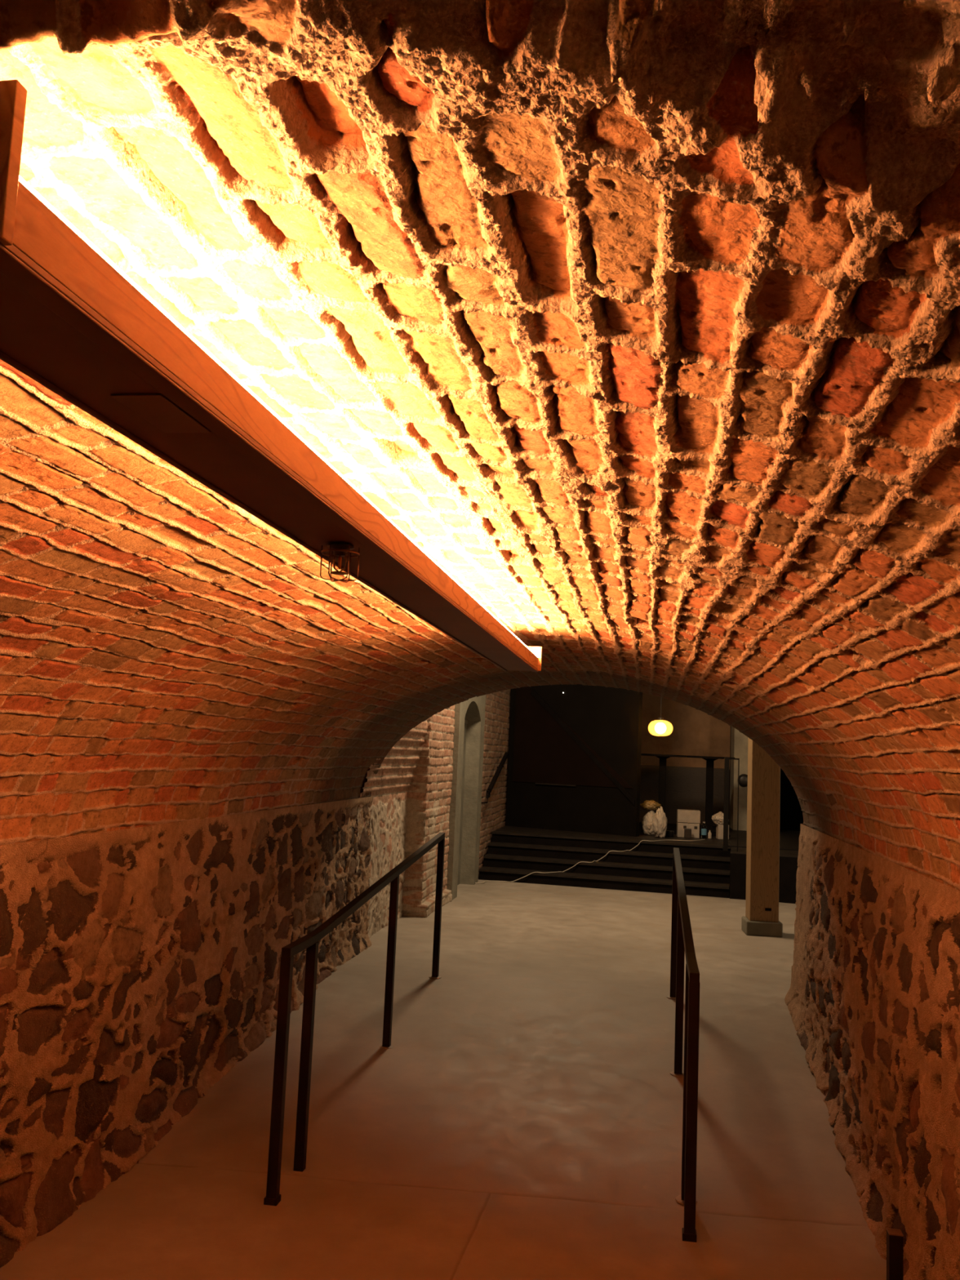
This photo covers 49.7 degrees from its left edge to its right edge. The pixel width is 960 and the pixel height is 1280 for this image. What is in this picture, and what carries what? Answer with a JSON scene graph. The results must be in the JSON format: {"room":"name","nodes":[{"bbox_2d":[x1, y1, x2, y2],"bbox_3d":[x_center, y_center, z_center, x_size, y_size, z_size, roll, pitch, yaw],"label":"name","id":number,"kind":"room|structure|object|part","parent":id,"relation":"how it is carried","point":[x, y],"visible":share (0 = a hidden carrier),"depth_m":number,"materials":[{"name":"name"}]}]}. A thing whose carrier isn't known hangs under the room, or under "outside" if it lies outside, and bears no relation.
{"room":"underground passage","nodes":[
{"label":"underground passage","id":0,"kind":"room"},
{"bbox_2d":[0,796,373,1267],"bbox_3d":[-1.484,1.253,2.979,0.126,1.287,8.850,1,-6,9],"label":"wall","id":1,"kind":"structure","parent":0,"point":[140,966],"depth_m":3.99,"materials":[{"name":"stone"}]},
{"bbox_2d":[355,688,511,938],"bbox_3d":[0.000,0.768,11.705,0.258,3.840,9.230,1,-6,9],"label":"wall","id":2,"kind":"structure","parent":0,"point":[411,790],"depth_m":8.65,"materials":[{"name":"brick"}]},
{"bbox_2d":[446,694,485,899],"bbox_3d":[-0.227,1.439,10.457,0.263,2.142,1.520,1,-6,9],"label":"door","id":3,"kind":"structure","parent":2,"relation":"in","point":[464,816],"depth_m":10.86,"materials":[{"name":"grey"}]},
{"bbox_3d":[-0.305,1.560,10.466,0.112,1.898,0.980,1,-6,9],"label":"panel","id":4,"kind":"part","parent":3,"relation":"part of","materials":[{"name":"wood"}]},
{"bbox_2d":[481,751,508,803],"bbox_3d":[0.168,1.587,12.042,0.111,0.577,1.482,1,-6,9],"label":"wall handrail","id":5,"kind":"object","parent":2,"relation":"attached to","point":[500,766],"visible":0.93,"depth_m":11.91,"materials":[{"name":"black metal"}]},
{"bbox_2d":[0,877,886,1279],"bbox_3d":[2.489,2.493,8.178,6.650,0.235,20.600,1,-6,9],"label":"floor","id":6,"kind":"structure","parent":0,"point":[522,1119],"depth_m":4.27,"materials":[{"name":"concrete"}]},
{"bbox_2d":[263,832,444,1205],"bbox_3d":[-0.482,1.592,5.058,0.080,1.100,2.834,1,-6,9],"label":"handrail","id":7,"kind":"object","parent":6,"relation":"on","point":[309,941],"visible":1,"depth_m":3.95,"materials":[{"name":"black metal"}]},
{"bbox_3d":[-0.711,1.557,3.679,0.037,0.848,0.037,1,-6,9],"label":"post","id":8,"kind":"part","parent":7,"relation":"part of","materials":[{"name":"black metal"}]},
{"bbox_3d":[-0.665,1.590,3.961,0.037,0.848,0.037,1,-6,9],"label":"post","id":9,"kind":"part","parent":7,"relation":"part of","materials":[{"name":"black metal"}]},
{"bbox_3d":[-0.465,1.171,5.097,0.034,0.252,2.808,1,-6,9],"label":"rail","id":10,"kind":"part","parent":7,"relation":"part of","materials":[{"name":"black metal"}]},
{"bbox_3d":[-0.452,1.625,5.248,0.037,0.850,0.037,1,-6,9],"label":"post","id":11,"kind":"part","parent":7,"relation":"part of","materials":[{"name":"black metal"}]},
{"bbox_3d":[-0.258,1.656,6.418,0.037,0.850,0.037,1,-6,9],"label":"post","id":12,"kind":"part","parent":7,"relation":"part of","materials":[{"name":"black metal"}]},
{"bbox_2d":[475,839,705,883],"bbox_3d":[1.335,2.450,11.488,3.030,0.471,0.328,5,-7,-23],"label":"cable","id":13,"kind":"object","parent":6,"relation":"on","point":[700,839],"visible":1,"depth_m":11.27,"materials":[{"name":"white rubber"}]},
{"bbox_2d":[479,830,731,897],"bbox_3d":[1.365,2.461,11.497,2.746,0.458,1.145,1,-6,15],"label":"steps","id":14,"kind":"structure","parent":6,"relation":"on","point":[511,855],"depth_m":11.36,"materials":[{"name":"black wood"}]},
{"bbox_2d":[496,822,799,903],"bbox_3d":[3.352,2.691,12.828,6.439,0.458,4.762,1,-6,15],"label":"stage","id":15,"kind":"object","parent":6,"relation":"on","point":[788,839],"visible":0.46,"depth_m":11.07,"materials":[{"name":"black wood"}]},
{"bbox_2d":[506,684,642,836],"bbox_3d":[1.181,0.721,13.005,1.781,3.306,0.130,-1,-7,31],"label":"wall","id":16,"kind":"structure","parent":15,"relation":"on","point":[575,753],"depth_m":12.85,"materials":[{"name":"black paint"}]},
{"bbox_2d":[512,686,632,788],"bbox_3d":[1.166,0.877,12.944,1.651,1.850,0.011,-1,-7,31],"label":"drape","id":17,"kind":"object","parent":16,"relation":"hanging from","point":[579,737],"depth_m":12.90,"materials":[{"name":"black fabric"}]},
{"bbox_2d":[641,809,655,835],"bbox_3d":[2.094,2.235,12.705,0.220,0.311,0.244,1,-6,9],"label":"plastic bag","id":18,"kind":"object","parent":15,"relation":"on","point":[647,820],"visible":0.77,"depth_m":12.63,"materials":[{"name":"white plastic"}]},
{"bbox_2d":[640,800,661,809],"bbox_3d":[2.098,2.029,12.745,0.262,0.119,0.187,1,-6,9],"label":"bag","id":19,"kind":"object","parent":18,"relation":"on","point":[651,804],"visible":0.98,"depth_m":12.68,"materials":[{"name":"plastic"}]},
{"bbox_2d":[652,806,666,837],"bbox_3d":[2.147,2.169,12.363,0.174,0.372,0.186,1,-6,9],"label":"plastic bag","id":20,"kind":"object","parent":15,"relation":"on","point":[660,820],"visible":1,"depth_m":12.31,"materials":[{"name":"white plastic"}]},
{"bbox_2d":[640,753,686,834],"bbox_3d":[2.358,1.981,13.409,0.580,0.991,0.580,1,-6,9],"label":"bar table","id":21,"kind":"object","parent":15,"relation":"on","point":[662,769],"visible":0.54,"depth_m":13.37,"materials":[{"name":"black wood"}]},
{"bbox_3d":[2.337,2.463,13.356,0.500,0.020,0.500,1,-6,9],"label":"plate","id":22,"kind":"part","parent":21,"relation":"part of","materials":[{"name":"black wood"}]},
{"bbox_2d":[665,830,674,837],"bbox_3d":[2.291,2.341,12.511,0.112,0.075,0.112,1,-6,9],"label":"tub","id":23,"kind":"object","parent":15,"relation":"on","point":[669,833],"visible":0.86,"depth_m":12.47,"materials":[{"name":"plastic"}]},
{"bbox_2d":[676,822,688,837],"bbox_3d":[2.472,2.313,12.636,0.130,0.174,0.162,2,-6,7],"label":"carton","id":24,"kind":"object","parent":15,"relation":"on","point":[681,826],"visible":0.66,"depth_m":12.56,"materials":[{"name":"white cardboard"}]},
{"bbox_2d":[676,808,700,823],"bbox_3d":[2.546,2.151,12.644,0.270,0.149,0.170,2,-6,8],"label":"carton","id":25,"kind":"object","parent":24,"relation":"on","point":[682,815],"visible":1,"depth_m":12.56,"materials":[{"name":"white cardboard"}]},
{"bbox_2d":[684,828,691,838],"bbox_3d":[2.495,2.322,12.439,0.084,0.115,0.060,1,-6,9],"label":"canister","id":26,"kind":"object","parent":15,"relation":"on","point":[687,832],"visible":1,"depth_m":12.41,"materials":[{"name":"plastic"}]},
{"bbox_2d":[688,822,699,838],"bbox_3d":[2.606,2.316,12.614,0.130,0.174,0.162,1,-6,12],"label":"carton","id":27,"kind":"object","parent":15,"relation":"on","point":[695,827],"visible":0.72,"depth_m":12.54,"materials":[{"name":"white cardboard"}]},
{"bbox_2d":[701,822,706,839],"bbox_3d":[2.703,2.295,12.500,0.065,0.200,0.065,1,-6,9],"label":"bottle","id":28,"kind":"object","parent":15,"relation":"on","point":[704,829],"visible":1,"depth_m":12.47,"materials":[{"name":"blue plastic"}]},
{"bbox_2d":[707,830,711,839],"bbox_3d":[2.775,2.350,12.512,0.044,0.100,0.044,1,-6,9],"label":"bottle","id":29,"kind":"object","parent":15,"relation":"on","point":[709,834],"visible":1,"depth_m":12.49,"materials":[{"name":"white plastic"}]},
{"bbox_2d":[686,755,734,836],"bbox_3d":[2.949,1.995,13.310,0.580,0.991,0.580,1,-6,9],"label":"bar table","id":30,"kind":"object","parent":15,"relation":"on","point":[709,760],"visible":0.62,"depth_m":13.26,"materials":[{"name":"black wood"}]},
{"bbox_3d":[2.928,2.478,13.258,0.500,0.020,0.500,1,-6,9],"label":"plate","id":31,"kind":"part","parent":30,"relation":"part of","materials":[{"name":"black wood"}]},
{"bbox_2d":[715,824,728,839],"bbox_3d":[2.933,2.318,12.530,0.130,0.180,0.160,2,-6,4],"label":"storage box","id":32,"kind":"object","parent":15,"relation":"on","point":[719,828],"visible":0.6,"depth_m":12.46,"materials":[{"name":"white cardboard"}]},
{"bbox_2d":[711,811,728,824],"bbox_3d":[2.906,2.153,12.532,0.205,0.153,0.206,1,-6,9],"label":"plastic bag","id":33,"kind":"object","parent":32,"relation":"on","point":[717,818],"visible":0.76,"depth_m":12.47,"materials":[{"name":"white plastic"}]},
{"bbox_2d":[723,757,798,851],"bbox_3d":[3.275,1.746,10.808,1.424,0.975,0.048,1,-6,9],"label":"guard rail","id":34,"kind":"object","parent":15,"relation":"on","point":[726,811],"visible":0.86,"depth_m":10.90,"materials":[{"name":"black metal"}]},
{"bbox_3d":[2.596,1.729,10.920,0.048,0.975,0.048,1,-6,9],"label":"post","id":35,"kind":"part","parent":34,"relation":"part of","materials":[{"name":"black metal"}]},
{"bbox_2d":[666,847,699,1242],"bbox_3d":[0.943,1.638,4.861,0.080,1.088,2.704,1,-6,9],"label":"handrail","id":36,"kind":"object","parent":6,"relation":"on","point":[682,938],"visible":1,"depth_m":3.80,"materials":[{"name":"black metal"}]},
{"bbox_3d":[1.157,1.696,6.157,0.037,0.841,0.037,1,-6,9],"label":"post","id":37,"kind":"part","parent":36,"relation":"part of","materials":[{"name":"black metal"}]},
{"bbox_3d":[0.966,1.665,5.006,0.037,0.841,0.037,1,-6,9],"label":"post","id":38,"kind":"part","parent":36,"relation":"part of","materials":[{"name":"black metal"}]},
{"bbox_3d":[0.772,1.633,3.831,0.037,0.841,0.037,1,-6,9],"label":"post","id":39,"kind":"part","parent":36,"relation":"part of","materials":[{"name":"black metal"}]},
{"bbox_3d":[0.960,1.216,4.899,0.034,0.241,2.678,1,-6,9],"label":"rail","id":40,"kind":"part","parent":36,"relation":"part of","materials":[{"name":"black metal"}]},
{"bbox_3d":[0.725,1.604,3.546,0.037,0.848,0.037,1,-6,9],"label":"post","id":41,"kind":"part","parent":36,"relation":"part of","materials":[{"name":"black metal"}]},
{"bbox_2d":[741,737,782,937],"bbox_3d":[2.383,0.531,8.672,0.286,3.770,0.275,2,-6,6],"label":"pillar","id":42,"kind":"structure","parent":6,"relation":"on","point":[761,918],"depth_m":8.44,"materials":[{"name":"wood"}]},
{"bbox_2d":[886,1227,903,1279],"bbox_3d":[1.174,1.832,2.931,0.039,0.300,0.039,1,-6,9],"label":"post","id":43,"kind":"object","parent":6,"relation":"on","point":[895,1241],"visible":1,"depth_m":2.92,"materials":[{"name":"black metal"}]},
{"bbox_2d":[0,0,959,890],"bbox_3d":[-0.025,0.243,2.852,2.982,0.908,8.841,1,-6,9],"label":"ceiling","id":44,"kind":"structure","parent":0,"point":[639,320],"depth_m":1.17,"materials":[{"name":"brick"}]},
{"bbox_2d":[0,79,542,671],"bbox_3d":[-0.102,-0.122,2.274,0.143,0.112,3.270,1,-6,9],"label":"ceiling beam","id":45,"kind":"structure","parent":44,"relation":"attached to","point":[72,322],"depth_m":0.97,"materials":[{"name":"brown wood"}]},
{"bbox_3d":[-0.304,-0.216,0.993,0.049,0.002,0.110,1,-6,9],"label":"plate","id":46,"kind":"part","parent":45,"relation":"part of","materials":[{"name":"brown wood"}]},
{"bbox_2d":[320,542,359,582],"bbox_3d":[-0.216,-0.118,1.594,0.059,0.055,0.059,1,-6,9],"label":"sprinkler head","id":47,"kind":"object","parent":45,"relation":"attached to","point":[340,549],"visible":1,"depth_m":1.59},
{"bbox_3d":[-0.216,-0.119,1.594,0.005,0.022,0.005,3,-6,-5],"label":"glass bulb","id":48,"kind":"part","parent":47,"relation":"part of","materials":[{"name":"glass"}]},
{"bbox_3d":[-0.216,-0.118,1.594,0.022,0.029,0.003,1,-6,9],"label":"frame arm","id":49,"kind":"part","parent":47,"relation":"part of","materials":[{"name":"gold metal"}]},
{"bbox_2d":[640,692,730,824],"bbox_3d":[2.025,1.257,15.535,3.360,3.772,0.200,1,-6,9],"label":"wall","id":50,"kind":"structure","parent":0,"point":[695,732],"depth_m":15.26,"materials":[{"name":"brown paint"}]},
{"bbox_2d":[639,764,724,826],"bbox_3d":[2.178,2.252,15.264,2.900,0.834,0.053,1,-6,9],"label":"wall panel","id":51,"kind":"structure","parent":50,"relation":"attached to","point":[686,786],"depth_m":15.12,"materials":[{"name":"brown wood"}]},
{"bbox_2d":[729,725,747,831],"bbox_3d":[3.908,1.024,14.765,0.585,3.314,0.640,1,-6,9],"label":"wall pier","id":52,"kind":"object","parent":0,"point":[739,741],"visible":0.14,"depth_m":14.40,"materials":[{"name":"paint"}]},
{"bbox_2d":[738,773,747,786],"bbox_3d":[3.659,1.944,14.337,0.180,0.180,0.050,1,-6,9],"label":"wall speaker","id":53,"kind":"object","parent":52,"relation":"attached to","point":[743,779],"visible":0.65,"depth_m":14.32,"materials":[{"name":"plastic"}]},
{"bbox_2d":[779,768,803,831],"bbox_3d":[5.979,1.618,17.295,3.000,3.772,0.200,1,-6,9],"label":"wall","id":54,"kind":"structure","parent":0,"point":[791,816],"depth_m":17.20,"materials":[{"name":"black paint"}]},
{"bbox_2d":[784,823,959,1279],"bbox_3d":[2.986,1.330,1.915,3.739,1.287,8.214,1,-6,9],"label":"wall","id":55,"kind":"structure","parent":0,"point":[872,999],"depth_m":3.69,"materials":[{"name":"stone"}]},
{"bbox_3d":[3.192,-0.989,12.341,7.000,0.100,13.000,1,-6,9],"label":"ceiling","id":56,"kind":"structure","parent":0,"visible":0},
{"bbox_2d":[648,701,672,736],"bbox_3d":[2.163,0.079,12.283,0.290,2.118,0.290,1,-6,9],"label":"pendant lamp","id":57,"kind":"object","parent":56,"relation":"hanging from","point":[660,727],"visible":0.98,"depth_m":12.21,"materials":[{"name":"yellow glass"}]},
{"bbox_3d":[2.122,1.037,12.179,0.290,0.190,0.290,1,-6,9],"label":"lamp shade","id":58,"kind":"part","parent":57,"relation":"part of","materials":[{"name":"yellow glass"}]},
{"bbox_3d":[2.122,1.037,12.179,0.132,0.132,0.132,1,-6,9],"label":"bulb","id":59,"kind":"part","parent":57,"relation":"part of","materials":[{"name":"white glass"}]}
]}

